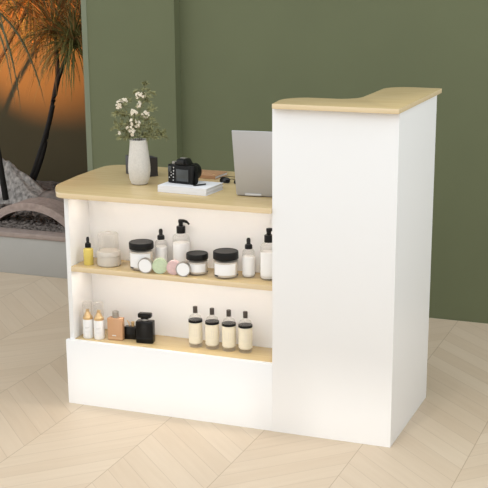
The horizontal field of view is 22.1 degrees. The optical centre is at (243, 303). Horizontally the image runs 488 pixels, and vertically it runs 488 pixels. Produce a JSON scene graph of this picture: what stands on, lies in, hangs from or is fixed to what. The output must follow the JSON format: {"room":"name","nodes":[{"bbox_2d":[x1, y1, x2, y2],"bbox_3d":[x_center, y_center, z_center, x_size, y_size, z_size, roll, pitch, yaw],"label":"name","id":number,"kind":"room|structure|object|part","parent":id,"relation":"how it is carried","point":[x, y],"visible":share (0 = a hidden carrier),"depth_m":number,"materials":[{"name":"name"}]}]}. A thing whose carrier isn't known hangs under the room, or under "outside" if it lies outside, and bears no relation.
{"room":"salon","nodes":[
{"label":"salon","id":0,"kind":"room"},
{"bbox_2d":[0,0,87,181],"bbox_3d":[-1.489,-1.875,7.181,3.640,2.700,0.100,6,17,21],"label":"wall","id":1,"kind":"structure","parent":0,"point":[21,131],"depth_m":7.22,"materials":[{"name":"orange paint"}]},
{"bbox_2d":[86,0,181,169],"bbox_3d":[-0.478,-1.373,5.422,0.455,2.700,0.170,6,17,21],"label":"wall panel","id":2,"kind":"object","parent":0,"point":[131,42],"depth_m":5.43,"materials":[{"name":"green paint"}]},
{"bbox_2d":[81,0,92,171],"bbox_3d":[-0.700,-1.375,5.431,0.004,2.700,0.046,-12,20,-34],"label":"trim","id":3,"kind":"structure","parent":2,"relation":"attached to","point":[83,2],"depth_m":5.54,"materials":[{"name":"green paint"}]},
{"bbox_2d":[0,272,487,487],"bbox_3d":[-0.260,0.615,3.491,9.000,0.050,7.800,6,17,21],"label":"floor","id":4,"kind":"structure","parent":0,"point":[47,440],"depth_m":4.02,"materials":[{"name":"brown wood"}]},
{"bbox_2d":[0,227,66,278],"bbox_3d":[-1.732,-0.495,6.905,2.845,0.204,1.281,6,17,21],"label":"planter","id":5,"kind":"object","parent":4,"relation":"on","point":[22,251],"visible":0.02,"depth_m":5.98,"materials":[{"name":"grey paint"}]},
{"bbox_2d":[0,180,64,232],"bbox_3d":[-1.718,-0.602,6.915,2.843,0.021,1.194,6,17,21],"label":"gravel","id":6,"kind":"object","parent":5,"relation":"in","point":[30,220],"visible":0.2,"depth_m":6.24,"materials":[{"name":"grey gravel"}]},
{"bbox_2d":[0,158,44,203],"bbox_3d":[-1.304,-0.677,6.810,0.612,0.232,0.335,6,17,21],"label":"rock","id":7,"kind":"object","parent":6,"relation":"on","point":[20,186],"visible":0.57,"depth_m":6.72,"materials":[{"name":"grey stone"}]},
{"bbox_2d":[0,197,64,226],"bbox_3d":[-1.029,-0.366,6.234,0.683,0.302,0.145,6,17,21],"label":"stone arch","id":8,"kind":"object","parent":6,"relation":"on","point":[53,208],"visible":0.54,"depth_m":6.14,"materials":[{"name":"stone"}]},
{"bbox_2d":[0,0,80,199],"bbox_3d":[-1.373,-1.295,6.357,1.180,1.585,1.110,6,17,21],"label":"palm","id":9,"kind":"object","parent":6,"relation":"on","point":[5,196],"visible":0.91,"depth_m":6.23,"materials":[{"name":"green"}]},
{"bbox_3d":[-1.380,-1.507,6.280,1.180,1.133,1.078,6,17,21],"label":"crown","id":10,"kind":"part","parent":9,"relation":"part of","materials":[{"name":"green plant"}]},
{"bbox_3d":[-1.389,-1.448,6.351,1.056,0.966,1.053,6,17,21],"label":"crown","id":11,"kind":"part","parent":9,"relation":"part of","materials":[{"name":"green plant"}]},
{"bbox_2d":[0,0,82,74],"bbox_3d":[-1.214,-1.307,6.787,1.004,1.449,0.675,6,17,21],"label":"palm","id":12,"kind":"object","parent":6,"relation":"on","point":[1,1],"visible":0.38,"depth_m":6.64,"materials":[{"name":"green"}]},
{"bbox_2d":[0,0,83,180],"bbox_3d":[-0.897,-1.174,6.624,0.900,1.240,0.758,8,18,26],"label":"palm","id":13,"kind":"object","parent":6,"relation":"on","point":[71,32],"visible":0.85,"depth_m":6.48,"materials":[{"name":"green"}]},
{"bbox_3d":[-0.978,-1.420,6.598,0.741,0.751,0.738,6,17,21],"label":"crown","id":14,"kind":"part","parent":13,"relation":"part of","materials":[{"name":"green plant"}]},
{"bbox_3d":[-0.978,-1.413,6.605,0.688,0.664,0.769,6,17,21],"label":"crown","id":15,"kind":"part","parent":13,"relation":"part of","materials":[{"name":"green plant"}]},
{"bbox_3d":[-0.874,-1.388,6.491,0.775,0.614,0.666,6,17,21],"label":"crown","id":16,"kind":"part","parent":13,"relation":"part of","materials":[{"name":"green plant"}]},
{"bbox_3d":[-0.894,-1.341,6.454,0.597,0.586,0.628,-12,20,-34],"label":"crown","id":17,"kind":"part","parent":13,"relation":"part of","materials":[{"name":"green plant"}]},
{"bbox_2d":[37,189,63,202],"bbox_3d":[-0.932,-0.572,6.701,0.420,0.085,0.370,6,17,21],"label":"rock","id":18,"kind":"object","parent":6,"relation":"on","point":[51,194],"visible":0.1,"depth_m":6.63,"materials":[{"name":"grey stone"}]},
{"bbox_2d":[55,87,441,447],"bbox_3d":[-0.022,-0.185,4.242,1.243,1.066,0.572,6,17,21],"label":"reception desk","id":19,"kind":"object","parent":4,"relation":"on","point":[339,350],"visible":0.97,"depth_m":4.00,"materials":[{"name":"white paint"}]},
{"bbox_3d":[-0.527,-0.152,4.369,0.016,0.510,0.346,6,17,21],"label":"panel","id":20,"kind":"part","parent":19,"relation":"part of","materials":[{"name":"white paint"}]},
{"bbox_2d":[83,309,93,338],"bbox_3d":[-0.535,0.056,4.277,0.036,0.127,0.037,6,17,21],"label":"spray bottle","id":21,"kind":"object","parent":19,"relation":"on","point":[88,328],"visible":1,"depth_m":4.27,"materials":[{"name":"white plastic"}]},
{"bbox_2d":[83,237,93,265],"bbox_3d":[-0.526,-0.178,4.217,0.034,0.097,0.034,6,17,21],"label":"dropper bottle","id":22,"kind":"object","parent":19,"relation":"on","point":[87,251],"visible":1,"depth_m":4.21,"materials":[{"name":"yellow glass"}]},
{"bbox_2d":[94,310,104,339],"bbox_3d":[-0.496,0.059,4.264,0.036,0.127,0.037,6,17,21],"label":"spray bottle","id":23,"kind":"object","parent":19,"relation":"on","point":[99,328],"visible":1,"depth_m":4.25,"materials":[{"name":"white plastic"}]},
{"bbox_2d":[97,248,120,267],"bbox_3d":[-0.456,-0.185,4.205,0.081,0.116,0.081,6,17,21],"label":"jar","id":24,"kind":"object","parent":19,"relation":"on","point":[106,257],"visible":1,"depth_m":4.18,"materials":[{"name":"white plastic"}]},
{"bbox_3d":[-0.456,-0.171,4.209,0.081,0.016,0.081,6,17,21],"label":"lid","id":25,"kind":"part","parent":24,"relation":"part of","materials":[{"name":"beige plastic"}]},
{"bbox_2d":[107,310,124,340],"bbox_3d":[-0.437,0.075,4.256,0.055,0.100,0.026,4,17,15],"label":"perfume bottle","id":26,"kind":"object","parent":19,"relation":"on","point":[115,324],"visible":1,"depth_m":4.25,"materials":[{"name":"orange glass"}]},
{"bbox_2d":[124,320,135,339],"bbox_3d":[-0.387,0.089,4.268,0.042,0.066,0.024,3,16,11],"label":"perfume bottle","id":27,"kind":"object","parent":19,"relation":"on","point":[130,330],"visible":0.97,"depth_m":4.26,"materials":[{"name":"black glass"}]},
{"bbox_2d":[128,138,149,184],"bbox_3d":[-0.356,-0.480,4.240,0.076,0.152,0.076,6,17,21],"label":"flower vase","id":28,"kind":"object","parent":19,"relation":"on","point":[138,160],"visible":1,"depth_m":4.21,"materials":[{"name":"beige ceramic"}]},
{"bbox_2d":[110,117,134,140],"bbox_3d":[-0.409,-0.525,4.227,0.088,0.207,0.052,2,16,10],"label":"flower sprig","id":29,"kind":"object","parent":28,"relation":"in","point":[127,135],"visible":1,"depth_m":4.21,"materials":[{"name":"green plant"}]},
{"bbox_2d":[111,97,136,140],"bbox_3d":[-0.398,-0.561,4.222,0.097,0.278,0.058,6,17,21],"label":"flower sprig","id":30,"kind":"object","parent":28,"relation":"in","point":[122,101],"visible":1,"depth_m":4.19,"materials":[{"name":"beige plant"}]},
{"bbox_2d":[123,109,149,138],"bbox_3d":[-0.361,-0.536,4.207,0.100,0.238,0.040,2,16,10],"label":"flower sprig","id":31,"kind":"object","parent":28,"relation":"in","point":[132,113],"visible":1,"depth_m":4.19,"materials":[{"name":"beige plant"}]},
{"bbox_2d":[132,80,155,140],"bbox_3d":[-0.337,-0.587,4.217,0.086,0.330,0.048,3,16,11],"label":"flower sprig","id":32,"kind":"object","parent":28,"relation":"in","point":[142,94],"visible":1,"depth_m":4.18,"materials":[{"name":"beige plant"}]},
{"bbox_2d":[141,103,159,140],"bbox_3d":[-0.319,-0.551,4.224,0.068,0.256,0.049,-13,20,-37],"label":"flower sprig","id":33,"kind":"object","parent":28,"relation":"in","point":[150,108],"visible":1,"depth_m":4.20,"materials":[{"name":"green plant"}]},
{"bbox_2d":[141,124,168,141],"bbox_3d":[-0.301,-0.516,4.231,0.101,0.186,0.048,-1,16,-3],"label":"flower sprig","id":34,"kind":"object","parent":28,"relation":"in","point":[157,131],"visible":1,"depth_m":4.21,"materials":[{"name":"green plant"}]},
{"bbox_2d":[129,239,153,269],"bbox_3d":[-0.341,-0.160,4.157,0.083,0.093,0.083,6,17,21],"label":"jar","id":35,"kind":"object","parent":19,"relation":"on","point":[139,248],"visible":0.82,"depth_m":4.13,"materials":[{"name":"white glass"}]},
{"bbox_3d":[-0.341,-0.194,4.148,0.083,0.022,0.083,6,17,21],"label":"lid","id":36,"kind":"part","parent":35,"relation":"part of","materials":[{"name":"black plastic"}]},
{"bbox_2d":[125,155,157,176],"bbox_3d":[-0.363,-0.489,4.425,0.068,0.066,0.110,-11,19,-33],"label":"desk organizer","id":37,"kind":"object","parent":19,"relation":"on","point":[153,160],"visible":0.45,"depth_m":4.39,"materials":[{"name":"grey"}]},
{"bbox_2d":[136,312,154,343],"bbox_3d":[-0.334,0.082,4.221,0.060,0.104,0.033,3,17,13],"label":"perfume bottle","id":38,"kind":"object","parent":19,"relation":"on","point":[145,328],"visible":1,"depth_m":4.21,"materials":[{"name":"black glass"}]},
{"bbox_2d":[138,258,152,272],"bbox_3d":[-0.324,-0.124,4.107,0.052,0.052,0.014,3,17,13],"label":"tin","id":39,"kind":"object","parent":19,"relation":"on","point":[144,264],"visible":1,"depth_m":4.10,"materials":[{"name":"metal"}]},
{"bbox_2d":[152,258,167,273],"bbox_3d":[-0.276,-0.123,4.103,0.051,0.051,0.020,1,16,3],"label":"tin","id":40,"kind":"object","parent":19,"relation":"on","point":[159,265],"visible":1,"depth_m":4.09,"materials":[{"name":"green metal"}]},
{"bbox_2d":[155,229,167,262],"bbox_3d":[-0.277,-0.187,4.181,0.042,0.130,0.042,6,17,21],"label":"dropper bottle","id":41,"kind":"object","parent":19,"relation":"on","point":[160,250],"visible":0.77,"depth_m":4.17,"materials":[{"name":"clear glass"}]},
{"bbox_2d":[55,165,271,213],"bbox_3d":[-0.096,-0.387,4.217,1.084,0.018,0.564,6,17,21],"label":"countertop","id":42,"kind":"structure","parent":19,"relation":"on","point":[111,183],"depth_m":4.10,"materials":[{"name":"brown wood"}]},
{"bbox_3d":[-0.256,0.269,4.183,0.753,0.231,0.016,6,17,21],"label":"panel","id":43,"kind":"part","parent":19,"relation":"part of","materials":[{"name":"white paint"}]},
{"bbox_2d":[71,257,271,290],"bbox_3d":[-0.219,-0.100,4.143,0.726,0.017,0.142,6,17,21],"label":"shelf","id":44,"kind":"object","parent":19,"relation":"attached to","point":[124,269],"depth_m":4.10,"materials":[{"name":"brown wood"}]},
{"bbox_2d":[166,260,178,274],"bbox_3d":[-0.230,-0.118,4.091,0.047,0.047,0.020,1,16,3],"label":"tin","id":45,"kind":"object","parent":19,"relation":"on","point":[171,266],"visible":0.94,"depth_m":4.08,"materials":[{"name":"pink metal"}]},
{"bbox_2d":[75,329,271,361],"bbox_3d":[-0.216,0.146,4.216,0.726,0.017,0.137,6,17,21],"label":"shelf","id":46,"kind":"object","parent":19,"relation":"attached to","point":[169,345],"depth_m":4.18,"materials":[{"name":"brown wood"}]},
{"bbox_3d":[-0.190,-0.111,4.217,0.726,0.510,0.016,6,17,21],"label":"panel","id":47,"kind":"part","parent":19,"relation":"part of","materials":[{"name":"white paint"}]},
{"bbox_2d":[173,219,189,261],"bbox_3d":[-0.208,-0.198,4.153,0.059,0.166,0.058,1,16,6],"label":"pump bottle","id":48,"kind":"object","parent":19,"relation":"on","point":[180,248],"visible":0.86,"depth_m":4.13,"materials":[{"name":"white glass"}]},
{"bbox_2d":[176,261,190,276],"bbox_3d":[-0.198,-0.111,4.061,0.050,0.050,0.014,2,16,7],"label":"tin","id":49,"kind":"object","parent":19,"relation":"on","point":[183,269],"visible":1,"depth_m":4.06,"materials":[{"name":"metal"}]},
{"bbox_2d":[158,186,222,195],"bbox_3d":[-0.177,-0.380,4.142,0.180,0.012,0.126,7,18,24],"label":"book","id":50,"kind":"object","parent":19,"relation":"on","point":[219,188],"visible":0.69,"depth_m":4.09,"materials":[{"name":"white paper"}]},
{"bbox_2d":[158,181,222,191],"bbox_3d":[-0.177,-0.391,4.139,0.180,0.010,0.125,7,18,24],"label":"book","id":51,"kind":"object","parent":50,"relation":"on","point":[209,186],"visible":0.78,"depth_m":4.11,"materials":[{"name":"white paper"}]},
{"bbox_2d":[168,157,205,185],"bbox_3d":[-0.180,-0.442,4.144,0.140,0.086,0.098,9,19,29],"label":"camera","id":52,"kind":"object","parent":51,"relation":"on","point":[183,170],"visible":1,"depth_m":4.12,"materials":[{"name":"black plastic"}]},
{"bbox_2d":[188,306,202,343],"bbox_3d":[-0.162,0.077,4.174,0.047,0.138,0.047,6,17,21],"label":"bottle","id":53,"kind":"object","parent":19,"relation":"on","point":[195,323],"visible":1,"depth_m":4.16,"materials":[{"name":"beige glass"}]},
{"bbox_2d":[186,250,207,274],"bbox_3d":[-0.153,-0.131,4.092,0.072,0.071,0.072,6,17,21],"label":"jar","id":54,"kind":"object","parent":19,"relation":"on","point":[197,259],"visible":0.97,"depth_m":4.07,"materials":[{"name":"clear glass"}]},
{"bbox_3d":[-0.153,-0.156,4.084,0.072,0.019,0.072,6,17,21],"label":"lid","id":55,"kind":"part","parent":54,"relation":"part of","materials":[{"name":"black plastic"}]},
{"bbox_2d":[205,308,218,345],"bbox_3d":[-0.106,0.083,4.153,0.047,0.138,0.047,6,17,21],"label":"bottle","id":56,"kind":"object","parent":19,"relation":"on","point":[211,325],"visible":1,"depth_m":4.14,"materials":[{"name":"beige glass"}]},
{"bbox_2d":[200,170,227,178],"bbox_3d":[-0.134,-0.456,4.403,0.124,0.013,0.101,7,18,24],"label":"notebook","id":57,"kind":"object","parent":19,"relation":"on","point":[206,174],"visible":0.76,"depth_m":4.38,"materials":[{"name":"brown leather"}]},
{"bbox_2d":[213,248,238,277],"bbox_3d":[-0.059,-0.128,4.052,0.083,0.087,0.083,6,17,21],"label":"jar","id":58,"kind":"object","parent":19,"relation":"on","point":[225,259],"visible":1,"depth_m":4.02,"materials":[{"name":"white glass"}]},
{"bbox_3d":[-0.059,-0.158,4.043,0.083,0.025,0.083,6,17,21],"label":"lid","id":59,"kind":"part","parent":58,"relation":"part of","materials":[{"name":"black plastic"}]},
{"bbox_2d":[220,176,235,183],"bbox_3d":[-0.014,-0.428,4.290,0.107,0.019,0.108,10,19,32],"label":"sunglasses","id":60,"kind":"object","parent":19,"relation":"on","point":[224,179],"visible":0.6,"depth_m":4.26,"materials":[{"name":"black plastic"}]},
{"bbox_2d":[222,309,235,347],"bbox_3d":[-0.050,0.089,4.131,0.047,0.138,0.047,6,17,21],"label":"bottle","id":61,"kind":"object","parent":19,"relation":"on","point":[228,327],"visible":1,"depth_m":4.12,"materials":[{"name":"clear glass"}]},
{"bbox_2d":[238,311,252,349],"bbox_3d":[0.005,0.094,4.113,0.047,0.138,0.047,6,17,21],"label":"bottle","id":62,"kind":"object","parent":19,"relation":"on","point":[244,329],"visible":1,"depth_m":4.10,"materials":[{"name":"clear glass"}]},
{"bbox_2d":[242,238,254,276],"bbox_3d":[0.015,-0.149,4.042,0.042,0.131,0.042,6,17,21],"label":"dropper bottle","id":63,"kind":"object","parent":19,"relation":"on","point":[248,261],"visible":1,"depth_m":4.03,"materials":[{"name":"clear glass"}]},
{"bbox_2d":[232,130,271,196],"bbox_3d":[0.150,-0.466,4.058,0.315,0.220,0.271,4,17,16],"label":"laptop","id":64,"kind":"object","parent":19,"relation":"on","point":[252,150],"visible":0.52,"depth_m":3.98,"materials":[{"name":"silver metal"}]},
{"bbox_2d":[260,228,271,278],"bbox_3d":[0.081,-0.160,4.012,0.059,0.168,0.059,1,16,6],"label":"pump bottle","id":65,"kind":"object","parent":19,"relation":"on","point":[265,255],"visible":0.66,"depth_m":4.00,"materials":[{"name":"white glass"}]},
{"bbox_2d":[272,87,441,113],"bbox_3d":[0.365,-0.649,3.946,0.403,0.015,0.567,6,17,21],"label":"countertop","id":66,"kind":"structure","parent":19,"relation":"on","point":[393,100],"depth_m":3.78,"materials":[{"name":"brown wood"}]},
{"bbox_2d":[179,0,487,323],"bbox_3d":[2.225,-1.104,4.429,5.360,2.700,0.116,6,17,21],"label":"wall","id":67,"kind":"structure","parent":0,"point":[239,58],"depth_m":5.15,"materials":[{"name":"green paint"}]}
]}

